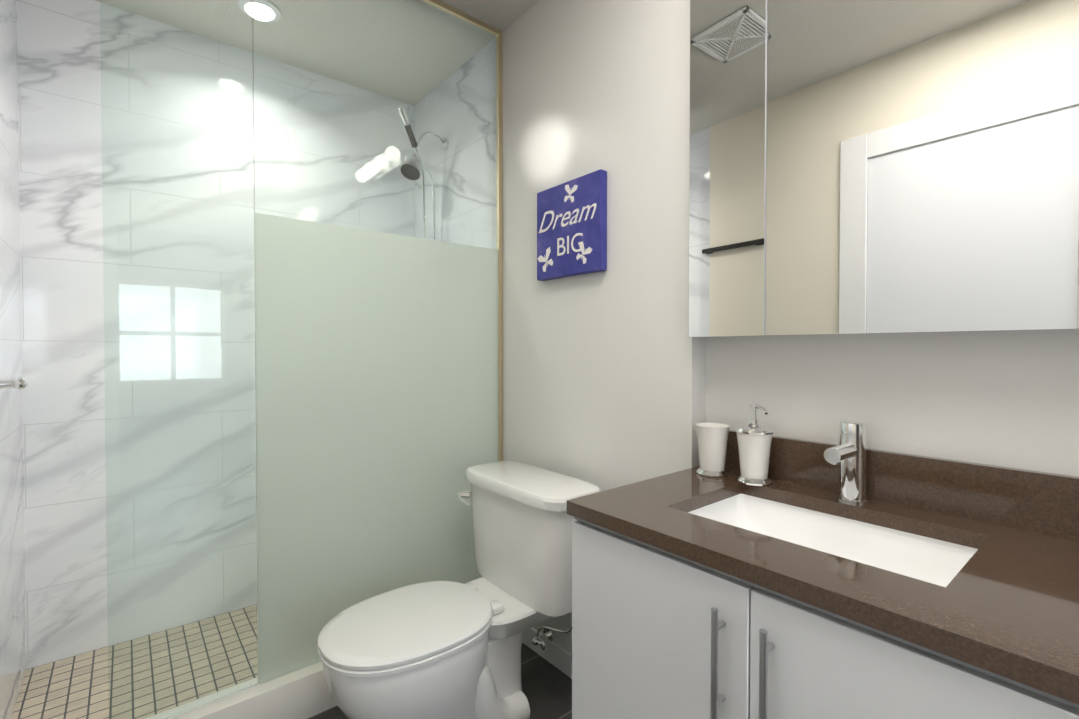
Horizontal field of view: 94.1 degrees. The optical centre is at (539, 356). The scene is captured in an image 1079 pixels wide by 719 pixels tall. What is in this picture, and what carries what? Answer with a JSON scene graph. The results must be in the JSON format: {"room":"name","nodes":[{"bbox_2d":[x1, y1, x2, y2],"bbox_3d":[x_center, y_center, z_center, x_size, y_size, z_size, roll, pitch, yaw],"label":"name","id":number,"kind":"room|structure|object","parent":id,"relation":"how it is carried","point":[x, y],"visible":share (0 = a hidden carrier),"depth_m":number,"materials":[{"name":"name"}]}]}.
{"room":"bathroom","nodes":[
{"label":"bathroom","id":0,"kind":"room"},
{"bbox_2d":[0,0,25,718],"bbox_3d":[-1.608,-0.097,1.494,0.001,2.530,0.834,-1,1,-40],"label":"wall","id":1,"kind":"structure","parent":0,"point":[12,620],"depth_m":1.64,"materials":[{"name":"stone"}]},
{"bbox_2d":[0,378,28,389],"bbox_3d":[-1.508,0.079,1.433,0.071,0.060,0.060,-1,1,-40],"label":"hook","id":2,"kind":"object","parent":1,"relation":"attached to","point":[20,383],"visible":1,"depth_m":1.43,"materials":[{"name":"silver metal"}]},
{"bbox_2d":[11,641,257,718],"bbox_3d":[-1.034,1.141,2.018,1.530,0.001,0.784,-1,1,-40],"label":"floor","id":3,"kind":"structure","parent":0,"point":[74,687],"depth_m":1.73,"materials":[{"name":"beige tile"}]},
{"bbox_2d":[17,0,256,669],"bbox_3d":[-1.283,-0.108,2.303,1.530,2.530,0.001,-1,1,-40],"label":"wall","id":4,"kind":"structure","parent":0,"point":[61,215],"depth_m":1.89,"materials":[{"name":"stone"}]},
{"bbox_2d":[94,0,539,52],"bbox_3d":[-0.111,-1.354,0.919,1.600,0.001,3.600,-1,1,-40],"label":"ceiling","id":5,"kind":"structure","parent":0,"point":[502,15],"depth_m":1.98,"materials":[{"name":"white paint"}]},
{"bbox_2d":[308,643,571,718],"bbox_3d":[1.221,1.199,-0.659,1.600,0.001,6.016,-1,1,-40],"label":"floor","id":6,"kind":"structure","parent":0,"point":[546,688],"depth_m":1.75,"materials":[{"name":"tile"}]},
{"bbox_2d":[317,461,600,718],"bbox_3d":[-0.233,0.789,1.567,0.860,0.756,0.546,-1,1,-40],"label":"toilet","id":7,"kind":"object","parent":6,"relation":"on","point":[439,650],"visible":1,"depth_m":1.49,"materials":[{"name":"white ceramic"}]},
{"bbox_2d":[572,480,1078,718],"bbox_3d":[0.727,0.776,0.738,0.572,0.807,1.448,-1,1,-40],"label":"bathroom vanity","id":8,"kind":"object","parent":6,"relation":"on","point":[656,634],"depth_m":0.83,"materials":[{"name":"white wood"}]},
{"bbox_2d":[567,466,1078,707],"bbox_3d":[0.735,0.350,0.738,0.553,0.045,1.448,-1,1,-40],"label":"countertop","id":9,"kind":"structure","parent":8,"relation":"on","point":[1010,611],"depth_m":0.75,"materials":[{"name":"brown stone"}]},
{"bbox_2d":[695,423,729,477],"bbox_3d":[0.466,0.252,1.355,0.090,0.132,0.090,-1,1,-40],"label":"cup","id":10,"kind":"object","parent":9,"relation":"on","point":[712,438],"visible":1,"depth_m":1.32,"materials":[{"name":"white ceramic"}]},
{"bbox_2d":[735,403,773,485],"bbox_3d":[0.547,0.219,1.273,0.092,0.199,0.097,-1,1,-40],"label":"soap dispenser","id":11,"kind":"object","parent":9,"relation":"on","point":[754,437],"visible":1,"depth_m":1.25,"materials":[{"name":"white ceramic"}]},
{"bbox_2d":[683,488,974,583],"bbox_3d":[0.544,0.427,0.996,0.349,0.146,0.513,-1,1,-40],"label":"sink","id":12,"kind":"object","parent":9,"relation":"in","point":[935,558],"depth_m":1.10,"materials":[{"name":"white ceramic"}]},
{"bbox_2d":[823,420,874,503],"bbox_3d":[0.668,0.235,1.098,0.145,0.176,0.060,-1,1,-40],"label":"faucet","id":13,"kind":"object","parent":9,"relation":"on","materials":[{"name":"silver metal"}]},
{"bbox_2d":[503,0,1078,653],"bbox_3d":[0.745,-0.091,1.102,0.070,2.530,2.766,-1,1,-40],"label":"wall","id":14,"kind":"structure","parent":0,"point":[615,376],"depth_m":1.54,"materials":[{"name":"white paint"}]},
{"bbox_2d":[168,662,335,718],"bbox_3d":[-0.752,1.096,1.676,1.528,0.140,0.100,-1,1,-40],"label":"sill","id":15,"kind":"structure","parent":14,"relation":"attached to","point":[303,693],"depth_m":1.57,"materials":[{"name":"white stone"}]},
{"bbox_2d":[426,0,502,460],"bbox_3d":[-0.521,-0.172,1.849,0.929,2.388,0.022,-1,1,-40],"label":"channel","id":16,"kind":"object","parent":15,"relation":"on","point":[499,33],"visible":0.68,"depth_m":2.12,"materials":[{"name":"gold metal"}]},
{"bbox_2d":[252,0,498,684],"bbox_3d":[-0.523,-0.164,1.847,0.924,2.370,0.010,-1,1,-40],"label":"glass wall","id":17,"kind":"structure","parent":16,"relation":"in","point":[375,130],"depth_m":1.77,"materials":[{"name":"glass"}]},
{"bbox_2d":[100,0,256,718],"bbox_3d":[-1.017,-0.158,1.440,0.351,2.366,0.008,-1,1,-40],"label":"door","id":18,"kind":"structure","parent":17,"relation":"attached to","point":[177,194],"depth_m":1.43,"materials":[{"name":"clear glass"}]},
{"bbox_2d":[522,627,571,678],"bbox_3d":[0.140,1.122,1.788,0.012,0.085,0.904,-1,1,-40],"label":"baseboard","id":19,"kind":"structure","parent":14,"relation":"attached to","point":[557,656],"depth_m":1.89,"materials":[{"name":"white"}]},
{"bbox_2d":[537,169,606,280],"bbox_3d":[0.106,-0.451,1.783,0.034,0.330,0.333,-1,1,-40],"label":"picture","id":20,"kind":"object","parent":14,"relation":"attached to","point":[571,227],"visible":1,"depth_m":1.75,"materials":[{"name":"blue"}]},
{"bbox_2d":[689,0,756,336],"bbox_3d":[0.521,-0.555,1.332,0.110,1.007,0.215,-1,1,-40],"label":"mirror","id":21,"kind":"object","parent":14,"relation":"attached to","point":[723,33],"depth_m":1.30,"materials":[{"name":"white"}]},
{"bbox_2d":[725,430,1078,539],"bbox_3d":[0.940,0.270,0.907,0.020,0.110,1.448,-1,1,-40],"label":"backsplash","id":22,"kind":"structure","parent":14,"relation":"attached to","point":[1036,501],"depth_m":1.01,"materials":[{"name":"brown stone"}]},
{"bbox_2d":[757,0,1078,335],"bbox_3d":[0.796,-0.551,0.999,0.110,1.007,0.650,-1,1,-40],"label":"mirror","id":23,"kind":"object","parent":14,"relation":"attached to","point":[880,166],"depth_m":0.99,"materials":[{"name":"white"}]}
]}

